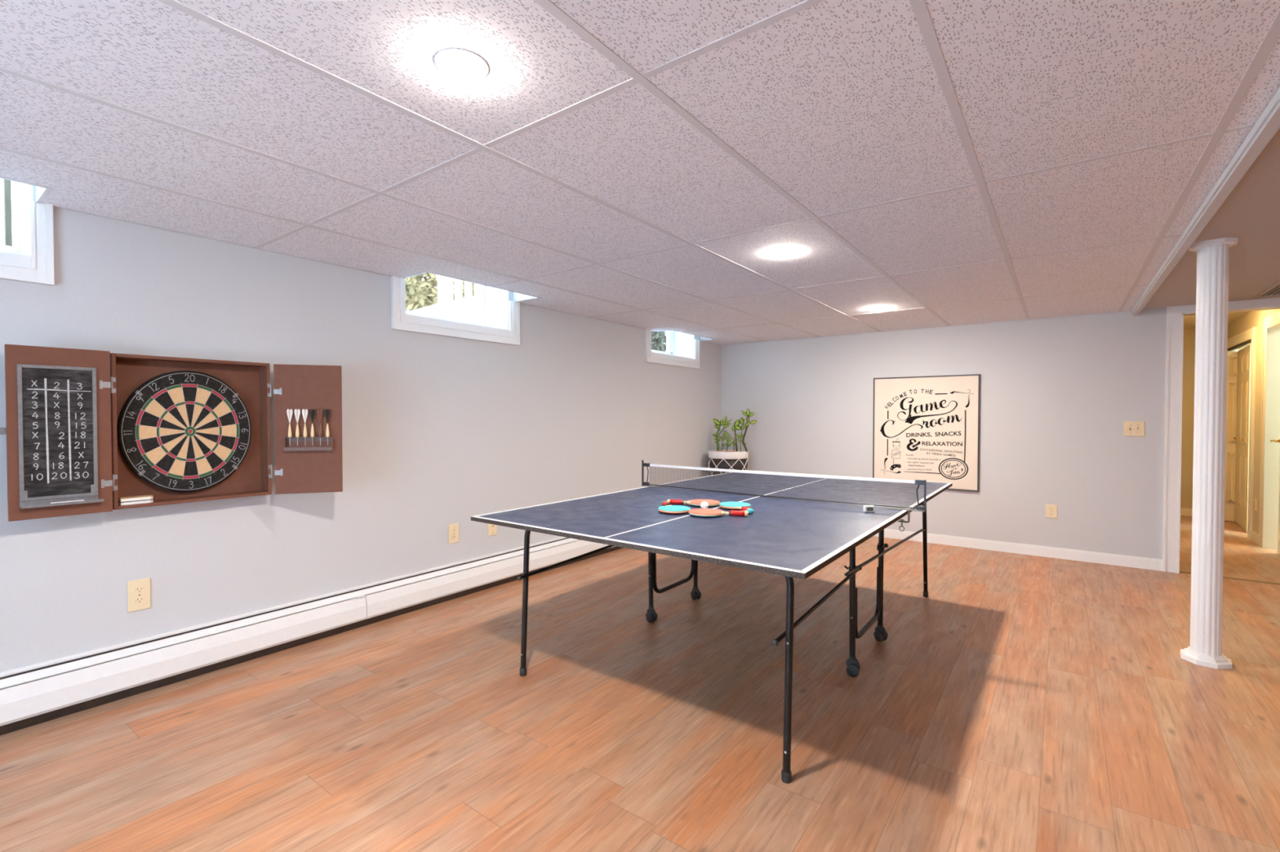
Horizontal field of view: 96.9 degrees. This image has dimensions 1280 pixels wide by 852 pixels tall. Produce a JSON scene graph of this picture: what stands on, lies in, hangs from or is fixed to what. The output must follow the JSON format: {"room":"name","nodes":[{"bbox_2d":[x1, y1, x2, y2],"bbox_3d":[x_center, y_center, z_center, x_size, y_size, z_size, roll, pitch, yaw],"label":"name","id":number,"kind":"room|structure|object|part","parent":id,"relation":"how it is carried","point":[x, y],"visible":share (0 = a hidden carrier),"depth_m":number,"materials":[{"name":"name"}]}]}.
{"room":"basement game room","nodes":[
{"label":"basement game room","id":0,"kind":"room"},
{"bbox_2d":[0,186,721,672],"bbox_3d":[-1.439,-0.030,3.779,0.300,2.360,7.920,1,1,37],"label":"wall","id":1,"kind":"structure","parent":0,"point":[438,432],"depth_m":3.10,"materials":[{"name":"paint"}]},
{"bbox_2d":[0,178,54,285],"bbox_3d":[-2.676,-0.867,1.893,0.550,0.618,0.992,1,1,37],"label":"window","id":2,"kind":"structure","parent":1,"relation":"in","point":[26,224],"depth_m":2.25,"materials":[{"name":"white paint"}]},
{"bbox_3d":[-2.869,-0.932,2.062,0.004,0.375,0.789,1,1,37],"label":"glass pane","id":3,"kind":"part","parent":2,"relation":"part of","materials":[{"name":"white"}]},
{"bbox_3d":[-2.871,-0.908,2.058,0.038,0.482,0.839,1,1,37],"label":"frame","id":4,"kind":"part","parent":2,"relation":"part of","materials":[{"name":"white"}]},
{"bbox_2d":[127,577,151,612],"bbox_3d":[-2.207,0.745,2.501,0.011,0.137,0.078,1,1,37],"label":"wall outlet","id":5,"kind":"object","parent":1,"relation":"attached to","point":[139,591],"visible":1,"depth_m":2.50,"materials":[{"name":"beige plastic"}]},
{"bbox_2d":[134,596,144,604],"bbox_3d":[-2.205,0.767,2.499,0.004,0.025,0.033,1,1,37],"label":"receptacle","id":6,"kind":"object","parent":5,"relation":"attached to","point":[138,600],"depth_m":2.50,"materials":[{"name":"beige plastic"}]},
{"bbox_2d":[134,586,144,593],"bbox_3d":[-2.205,0.723,2.498,0.004,0.025,0.033,1,1,37],"label":"receptacle","id":7,"kind":"object","parent":5,"relation":"attached to","point":[137,589],"depth_m":2.50,"materials":[{"name":"beige plastic"}]},
{"bbox_2d":[0,344,342,521],"bbox_3d":[-2.032,0.018,2.580,0.257,0.661,1.188,1,1,44],"label":"cabinet","id":8,"kind":"object","parent":1,"relation":"attached to","point":[64,406],"visible":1,"depth_m":2.35,"materials":[{"name":"brown wood"}]},
{"bbox_3d":[-2.270,0.025,2.217,0.007,0.517,0.217,1,1,37],"label":"chalkboard frame","id":9,"kind":"part","parent":8,"relation":"part of","materials":[{"name":"grey metal"}]},
{"bbox_3d":[-2.273,0.024,2.229,0.012,0.661,0.290,1,1,37],"label":"door","id":10,"kind":"part","parent":8,"relation":"part of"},
{"bbox_2d":[19,484,103,508],"bbox_3d":[-2.256,0.273,2.219,0.033,0.070,0.229,1,1,37],"label":"chalk tray","id":11,"kind":"object","parent":8,"relation":"on","point":[31,495],"depth_m":2.22,"materials":[{"name":"grey metal"}]},
{"bbox_2d":[50,499,84,503],"bbox_3d":[-2.248,0.300,2.228,0.010,0.010,0.093,1,1,37],"label":"chalk","id":12,"kind":"object","parent":8,"relation":"in","point":[82,500],"visible":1,"depth_m":2.23,"materials":[{"name":"white"}]},
{"bbox_2d":[118,494,153,505],"bbox_3d":[-2.170,0.319,2.443,0.044,0.030,0.108,1,1,37],"label":"eraser","id":13,"kind":"object","parent":8,"relation":"in","point":[148,498],"visible":0.88,"depth_m":2.43,"materials":[{"name":"white"}]},
{"bbox_2d":[116,370,251,492],"bbox_3d":[-2.081,0.025,2.619,0.039,0.558,0.494,1,1,37],"label":"dartboard","id":14,"kind":"object","parent":8,"relation":"in","point":[180,431],"visible":1,"depth_m":2.59,"materials":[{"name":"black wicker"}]},
{"bbox_3d":[-2.090,0.018,2.646,0.007,0.624,0.558,1,1,37],"label":"panel","id":15,"kind":"part","parent":8,"relation":"part of","materials":[{"name":"brown wood"}]},
{"bbox_2d":[286,408,292,445],"bbox_3d":[-1.751,0.008,2.836,0.019,0.186,0.019,1,1,28],"label":"dart","id":16,"kind":"object","parent":8,"relation":"in","point":[289,412],"visible":1,"depth_m":2.83,"materials":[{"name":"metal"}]},
{"bbox_2d":[294,408,300,446],"bbox_3d":[-1.719,0.008,2.846,0.019,0.186,0.019,1,1,28],"label":"dart","id":17,"kind":"object","parent":8,"relation":"in","point":[297,412],"visible":1,"depth_m":2.84,"materials":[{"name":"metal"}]},
{"bbox_2d":[302,408,307,437],"bbox_3d":[-1.686,0.007,2.856,0.019,0.186,0.019,1,1,28],"label":"dart","id":18,"kind":"object","parent":8,"relation":"in","point":[304,412],"visible":1,"depth_m":2.85,"materials":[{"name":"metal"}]},
{"bbox_3d":[-1.681,0.015,2.878,0.303,0.649,0.012,0,1,-17],"label":"door","id":19,"kind":"part","parent":8,"relation":"part of","materials":[{"name":"brown wood"}]},
{"bbox_2d":[309,408,315,437],"bbox_3d":[-1.655,0.007,2.866,0.019,0.186,0.019,1,1,28],"label":"dart","id":20,"kind":"object","parent":8,"relation":"in","point":[312,412],"visible":1,"depth_m":2.86,"materials":[{"name":"metal"}]},
{"bbox_2d":[317,408,322,445],"bbox_3d":[-1.621,0.007,2.876,0.019,0.186,0.019,0,1,-17],"label":"dart","id":21,"kind":"object","parent":8,"relation":"in","point":[319,411],"visible":1,"depth_m":2.87,"materials":[{"name":"metal"}]},
{"bbox_2d":[324,408,329,445],"bbox_3d":[-1.590,0.007,2.886,0.019,0.186,0.019,1,1,28],"label":"dart","id":22,"kind":"object","parent":8,"relation":"in","point":[326,411],"visible":1,"depth_m":2.88,"materials":[{"name":"metal"}]},
{"bbox_2d":[0,537,622,735],"bbox_3d":[-1.392,1.037,3.551,0.070,0.234,7.380,1,1,37],"label":"baseboard heater","id":23,"kind":"object","parent":1,"relation":"attached to","point":[30,695],"visible":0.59,"depth_m":2.76,"materials":[{"name":"metal"}]},
{"bbox_3d":[-1.424,1.008,3.556,0.014,0.172,7.350,1,1,37],"label":"plate","id":24,"kind":"part","parent":23,"relation":"part of","materials":[{"name":"metal"}]},
{"bbox_2d":[448,523,458,544],"bbox_3d":[-1.245,0.720,3.794,0.011,0.130,0.080,1,1,37],"label":"wall outlet","id":25,"kind":"object","parent":1,"relation":"attached to","point":[453,529],"visible":1,"depth_m":3.79,"materials":[{"name":"beige plastic"}]},
{"bbox_2d":[391,272,529,345],"bbox_3d":[-1.218,-0.902,3.833,0.572,0.618,0.995,1,1,37],"label":"window","id":26,"kind":"structure","parent":1,"relation":"in","point":[427,303],"depth_m":4.01,"materials":[{"name":"clear glass"}]},
{"bbox_3d":[-1.431,-0.967,3.995,0.004,0.375,0.757,1,1,37],"label":"glass pane","id":27,"kind":"part","parent":26,"relation":"part of","materials":[{"name":"white"}]},
{"bbox_3d":[-1.433,-0.943,3.991,0.038,0.482,0.809,1,1,37],"label":"frame","id":28,"kind":"part","parent":26,"relation":"part of","materials":[{"name":"white"}]},
{"bbox_2d":[488,524,497,536],"bbox_3d":[-1.053,0.720,4.051,0.011,0.125,0.080,1,1,37],"label":"cable wall plate","id":29,"kind":"object","parent":1,"relation":"attached to","point":[492,529],"visible":0.69,"depth_m":4.05,"materials":[{"name":"beige plastic"}]},
{"bbox_2d":[644,328,706,368],"bbox_3d":[0.318,-0.941,5.973,0.480,0.618,1.056,1,1,37],"label":"window","id":30,"kind":"structure","parent":1,"relation":"in","point":[672,348],"depth_m":6.24,"materials":[{"name":"white paint"}]},
{"bbox_3d":[0.103,-1.004,6.055,0.004,0.375,0.694,1,1,37],"label":"glass pane","id":31,"kind":"part","parent":30,"relation":"part of","materials":[{"name":"white"}]},
{"bbox_3d":[0.123,-0.981,6.081,0.038,0.482,0.819,1,1,37],"label":"frame","id":32,"kind":"part","parent":30,"relation":"part of","materials":[{"name":"white"}]},
{"bbox_2d":[0,0,1279,345],"bbox_3d":[0.131,-0.896,2.520,3.703,0.021,7.800,1,1,37],"label":"ceiling","id":33,"kind":"structure","parent":0,"point":[642,164],"depth_m":1.72,"materials":[{"name":"tile"}]},
{"bbox_2d":[433,48,489,81],"bbox_3d":[-0.428,-0.862,1.363,0.128,0.010,0.128,1,1,37],"label":"recessed light","id":34,"kind":"object","parent":33,"relation":"in","point":[458,64],"visible":1,"depth_m":1.35,"materials":[{"name":"white"}]},
{"bbox_2d":[770,249,795,256],"bbox_3d":[0.742,-0.890,2.934,0.128,0.010,0.128,1,1,37],"label":"recessed light","id":35,"kind":"object","parent":33,"relation":"in","point":[780,252],"visible":1,"depth_m":2.91,"materials":[{"name":"white"}]},
{"bbox_2d":[870,306,887,310],"bbox_3d":[1.878,-0.918,4.460,0.128,0.010,0.128,1,1,37],"label":"recessed light","id":36,"kind":"object","parent":33,"relation":"in","point":[878,308],"visible":1,"depth_m":4.43,"materials":[{"name":"white"}]},
{"bbox_2d":[1131,87,1279,315],"bbox_3d":[1.626,-0.857,1.407,0.041,0.062,7.799,1,1,37],"label":"trim","id":37,"kind":"structure","parent":33,"relation":"attached to","point":[1268,124],"depth_m":2.00,"materials":[{"name":"grey paint"}]},
{"bbox_2d":[0,515,1279,851],"bbox_3d":[2.648,1.195,2.928,7.900,0.060,11.600,1,1,37],"label":"floor","id":38,"kind":"structure","parent":0,"point":[1025,703],"depth_m":2.19,"materials":[{"name":"wood"}]},
{"bbox_2d":[471,470,952,783],"bbox_3d":[0.678,0.779,3.225,1.556,0.760,2.755,1,1,37],"label":"table","id":39,"kind":"object","parent":38,"relation":"on","point":[791,539],"visible":0.98,"depth_m":2.50,"materials":[{"name":"blue paint"}]},
{"bbox_3d":[0.062,0.760,3.345,0.027,0.636,0.038,1,1,37],"label":"leg","id":40,"kind":"part","parent":39,"relation":"part of","materials":[{"name":"black metal"}]},
{"bbox_2d":[657,501,690,513],"bbox_3d":[0.151,0.395,2.753,0.152,0.025,0.270,0,1,-13],"label":"paddle","id":41,"kind":"object","parent":39,"relation":"on","point":[666,507],"visible":0.98,"depth_m":2.67,"materials":[{"name":"teal rubber"}]},
{"bbox_3d":[0.132,0.393,2.835,0.033,0.024,0.070,0,1,-13],"label":"handle","id":42,"kind":"part","parent":41,"relation":"part of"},
{"bbox_3d":[0.156,0.395,2.734,0.152,0.006,0.230,0,1,-13],"label":"blade","id":43,"kind":"part","parent":41,"relation":"part of","materials":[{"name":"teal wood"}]},
{"bbox_2d":[666,499,719,506],"bbox_3d":[0.273,0.392,2.912,0.270,0.025,0.152,0,1,11],"label":"paddle","id":44,"kind":"object","parent":39,"relation":"on","point":[694,502],"visible":0.92,"depth_m":2.91,"materials":[{"name":"rubber"}]},
{"bbox_3d":[0.190,0.392,2.928,0.070,0.024,0.033,0,1,11],"label":"handle","id":45,"kind":"part","parent":44,"relation":"part of","materials":[{"name":"red rubber"}]},
{"bbox_3d":[0.293,0.392,2.909,0.230,0.006,0.152,0,1,11],"label":"blade","id":46,"kind":"part","parent":44,"relation":"part of","materials":[{"name":"brown wood"}]},
{"bbox_3d":[0.372,0.753,3.762,0.027,0.636,0.038,1,1,37],"label":"leg","id":47,"kind":"part","parent":39,"relation":"part of","materials":[{"name":"black metal"}]},
{"bbox_2d":[700,501,708,508],"bbox_3d":[0.314,0.388,2.762,0.040,0.040,0.040,1,1,37],"label":"ball","id":48,"kind":"object","parent":39,"relation":"on","point":[704,504],"visible":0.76,"depth_m":2.75,"materials":[{"name":"white plastic"}]},
{"bbox_2d":[688,508,748,516],"bbox_3d":[0.359,0.398,2.602,0.270,0.025,0.152,0,1,10],"label":"paddle","id":49,"kind":"object","parent":39,"relation":"on","point":[696,512],"visible":1,"depth_m":2.58,"materials":[{"name":"brown wood"}]},
{"bbox_3d":[0.339,0.398,2.605,0.230,0.006,0.152,0,1,10],"label":"blade","id":50,"kind":"part","parent":49,"relation":"part of","materials":[{"name":"brown wood"}]},
{"bbox_3d":[0.442,0.398,2.588,0.070,0.024,0.033,0,1,10],"label":"handle","id":51,"kind":"part","parent":49,"relation":"part of","materials":[{"name":"red rubber"}]},
{"bbox_2d":[719,502,753,514],"bbox_3d":[0.484,0.395,2.763,0.152,0.025,0.270,0,1,-13],"label":"paddle","id":52,"kind":"object","parent":39,"relation":"on","point":[733,505],"visible":0.94,"depth_m":2.77,"materials":[{"name":"teal rubber"}]},
{"bbox_3d":[0.479,0.394,2.782,0.152,0.006,0.230,0,1,-13],"label":"blade","id":53,"kind":"part","parent":52,"relation":"part of","materials":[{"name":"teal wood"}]},
{"bbox_3d":[0.503,0.396,2.681,0.033,0.024,0.070,0,1,-13],"label":"handle","id":54,"kind":"part","parent":52,"relation":"part of","materials":[{"name":"red rubber"}]},
{"bbox_3d":[0.444,0.713,1.864,0.022,0.022,0.021,1,1,37],"label":"joint knob","id":55,"kind":"part","parent":39,"relation":"part of","materials":[{"name":"black plastic"}]},
{"bbox_2d":[641,460,926,531],"bbox_3d":[0.690,0.370,3.208,1.682,0.276,0.040,1,1,37],"label":"net","id":56,"kind":"object","parent":39,"relation":"attached to","point":[652,467],"visible":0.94,"depth_m":3.09,"materials":[{"name":"grey fabric"}]},
{"bbox_3d":[0.040,0.306,3.691,0.062,0.166,0.016,1,1,37],"label":"net post","id":57,"kind":"part","parent":56,"relation":"part of","materials":[{"name":"plastic"}]},
{"bbox_3d":[0.695,0.391,3.205,1.600,0.013,0.007,1,1,37],"label":"cord","id":58,"kind":"part","parent":56,"relation":"part of","materials":[{"name":"fabric"}]},
{"bbox_3d":[1.345,0.332,2.720,0.048,0.150,0.016,1,1,37],"label":"net post","id":59,"kind":"part","parent":56,"relation":"part of","materials":[{"name":"plastic"}]},
{"bbox_3d":[0.994,0.773,2.652,0.027,0.636,0.038,1,1,37],"label":"leg","id":60,"kind":"part","parent":39,"relation":"part of","materials":[{"name":"black metal"}]},
{"bbox_2d":[863,505,874,512],"bbox_3d":[1.088,0.393,2.697,0.048,0.031,0.017,0,1,-1],"label":"box","id":61,"kind":"object","parent":39,"relation":"on","point":[867,508],"depth_m":2.69,"materials":[{"name":"white"}]},
{"bbox_3d":[1.303,0.765,3.069,0.027,0.636,0.038,1,1,37],"label":"leg","id":62,"kind":"part","parent":39,"relation":"part of","materials":[{"name":"black metal"}]},
{"bbox_2d":[1180,237,1238,669],"bbox_3d":[2.810,0.135,2.801,0.185,2.065,0.185,1,1,37],"label":"support post","id":63,"kind":"object","parent":38,"relation":"on","point":[1205,649],"visible":1,"depth_m":2.76,"materials":[{"name":"white wood"}]},
{"bbox_2d":[1179,571,1279,585],"bbox_3d":[4.578,1.141,4.140,0.950,0.004,0.050,1,1,37],"label":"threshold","id":64,"kind":"structure","parent":38,"relation":"on","point":[1184,572],"depth_m":4.20,"materials":[{"name":"brown wood"}]},
{"bbox_3d":[0.985,0.864,6.342,0.410,0.480,0.410,1,1,37],"label":"plant stand","id":65,"kind":"object","parent":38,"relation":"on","visible":0},
{"bbox_2d":[708,408,756,475],"bbox_3d":[0.992,0.215,6.313,0.442,0.817,0.478,0,1,-22],"label":"potted plant","id":66,"kind":"object","parent":65,"relation":"on","point":[735,460],"visible":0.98,"depth_m":6.20,"materials":[{"name":"green plant"}]},
{"bbox_3d":[0.883,0.134,6.396,0.043,0.301,0.096,0,1,-16],"label":"stem","id":67,"kind":"part","parent":66,"relation":"part of","materials":[{"name":"green plant"}]},
{"bbox_3d":[0.916,0.126,6.365,0.109,0.319,0.059,1,1,37],"label":"stem","id":68,"kind":"part","parent":66,"relation":"part of","materials":[{"name":"green plant"}]},
{"bbox_3d":[0.985,0.487,6.335,0.428,0.271,0.428,1,1,37],"label":"pot","id":69,"kind":"part","parent":66,"relation":"part of","materials":[{"name":"wicker"}]},
{"bbox_3d":[1.063,0.168,6.273,0.025,0.228,0.042,-1,1,-35],"label":"stem","id":70,"kind":"part","parent":66,"relation":"part of","materials":[{"name":"green plant"}]},
{"bbox_3d":[1.108,0.148,6.210,0.016,0.278,0.031,-1,1,-32],"label":"stem","id":71,"kind":"part","parent":66,"relation":"part of","materials":[{"name":"plant"}]},
{"bbox_3d":[1.158,0.084,6.206,0.090,0.413,0.052,1,1,37],"label":"stem","id":72,"kind":"part","parent":66,"relation":"part of","materials":[{"name":"green plant"}]},
{"bbox_2d":[721,306,1166,559],"bbox_3d":[4.018,-0.065,4.579,7.500,2.400,0.120,1,1,37],"label":"wall","id":73,"kind":"structure","parent":0,"point":[1057,394],"depth_m":5.03,"materials":[{"name":"paint"}]},
{"bbox_2d":[872,373,980,492],"bbox_3d":[2.727,0.059,5.452,0.925,1.073,0.024,1,1,37],"label":"framed poster","id":74,"kind":"object","parent":73,"relation":"attached to","point":[925,428],"visible":0.99,"depth_m":5.42,"materials":[{"name":"beige paper"}]},
{"bbox_2d":[873,528,1162,571],"bbox_3d":[2.536,1.073,5.619,3.905,0.088,0.014,1,1,37],"label":"baseboard","id":75,"kind":"structure","parent":73,"relation":"attached to","point":[1014,548],"depth_m":4.94,"materials":[{"name":"white paint"}]},
{"bbox_2d":[1045,504,1057,518],"bbox_3d":[3.533,0.733,4.872,0.083,0.116,0.011,1,1,37],"label":"wall outlet","id":76,"kind":"object","parent":73,"relation":"attached to","point":[1051,509],"visible":1,"depth_m":4.87,"materials":[{"name":"beige plastic"}]},
{"bbox_2d":[1123,421,1145,436],"bbox_3d":[3.955,0.023,4.540,0.130,0.120,0.020,1,1,37],"label":"light switch","id":77,"kind":"object","parent":73,"relation":"attached to","point":[1131,428],"visible":1,"depth_m":4.54,"materials":[{"name":"beige plastic"}]},
{"bbox_2d":[1162,297,1279,573],"bbox_3d":[4.597,0.111,4.141,1.145,2.064,0.156,1,1,37],"label":"trim","id":78,"kind":"structure","parent":73,"relation":"attached to","point":[1175,314],"depth_m":4.39,"materials":[{"name":"white paint"}]},
{"bbox_2d":[1142,128,1279,309],"bbox_3d":[2.149,-1.003,1.016,1.265,0.275,7.800,1,1,37],"label":"ceiling","id":79,"kind":"structure","parent":0,"point":[1251,213],"depth_m":2.70,"materials":[{"name":"paint"}]},
{"bbox_2d":[1255,281,1279,297],"bbox_3d":[4.239,-0.909,3.638,0.260,0.008,0.760,1,1,37],"label":"ceiling vent","id":80,"kind":"object","parent":79,"relation":"in","point":[1274,290],"visible":1,"depth_m":3.86,"materials":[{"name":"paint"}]},
{"bbox_2d":[1180,328,1249,508],"bbox_3d":[7.265,-0.085,6.513,2.800,2.370,0.100,1,1,37],"label":"wall","id":81,"kind":"structure","parent":0,"point":[1188,348],"depth_m":6.90,"materials":[{"name":"paint"}]},
{"bbox_2d":[1180,507,1192,515],"bbox_3d":[6.559,1.048,6.988,0.825,0.088,0.014,1,1,37],"label":"baseboard","id":82,"kind":"structure","parent":81,"relation":"attached to","point":[1184,512],"depth_m":6.91,"materials":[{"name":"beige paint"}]},
{"bbox_2d":[1183,311,1250,329],"bbox_3d":[5.554,-1.183,5.597,1.025,0.060,3.380,1,1,37],"label":"ceiling","id":83,"kind":"structure","parent":0,"point":[1189,322],"depth_m":6.15,"materials":[{"name":"paint"}]},
{"bbox_2d":[1227,309,1279,533],"bbox_3d":[5.925,-0.039,5.341,0.100,2.320,3.380,1,1,37],"label":"wall","id":84,"kind":"structure","parent":0,"point":[1251,319],"depth_m":5.49,"materials":[{"name":"paint"}]},
{"bbox_2d":[1224,339,1251,532],"bbox_3d":[6.491,0.110,6.092,0.123,1.972,1.205,1,1,37],"label":"door","id":85,"kind":"structure","parent":84,"relation":"in","point":[1238,388],"depth_m":6.33,"materials":[{"name":"paint"}]},
{"bbox_2d":[1224,326,1256,539],"bbox_3d":[6.467,0.064,6.090,0.122,2.088,1.365,1,1,37],"label":"trim","id":86,"kind":"structure","parent":84,"relation":"attached to","point":[1251,334],"depth_m":5.59,"materials":[{"name":"beige paint"}]},
{"bbox_2d":[1249,530,1258,544],"bbox_3d":[5.920,1.076,5.450,0.014,0.088,0.345,1,1,37],"label":"baseboard","id":87,"kind":"structure","parent":84,"relation":"attached to","point":[1254,536],"depth_m":5.46,"materials":[{"name":"beige paint"}]},
{"bbox_2d":[1254,498,1257,511],"bbox_3d":[5.946,0.759,5.477,0.011,0.115,0.070,1,1,37],"label":"wall outlet","id":88,"kind":"object","parent":84,"relation":"attached to","point":[1255,500],"visible":1,"depth_m":5.47,"materials":[{"name":"beige plastic"}]},
{"bbox_2d":[1258,311,1279,549],"bbox_3d":[5.504,0.070,4.796,0.122,2.124,1.170,1,1,37],"label":"door","id":89,"kind":"structure","parent":84,"relation":"attached to","point":[1270,402],"depth_m":5.20,"materials":[{"name":"beige paint"}]},
{"bbox_2d":[1270,439,1279,553],"bbox_3d":[5.444,0.120,4.745,0.092,2.000,0.804,1,1,37],"label":"door","id":90,"kind":"structure","parent":84,"relation":"in","point":[1271,441],"depth_m":5.00,"materials":[{"name":"white wood"}]},
{"bbox_3d":[5.624,0.130,5.020,0.053,0.047,0.146,1,1,39],"label":"lever","id":91,"kind":"part","parent":90,"relation":"part of","materials":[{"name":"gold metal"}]}
]}

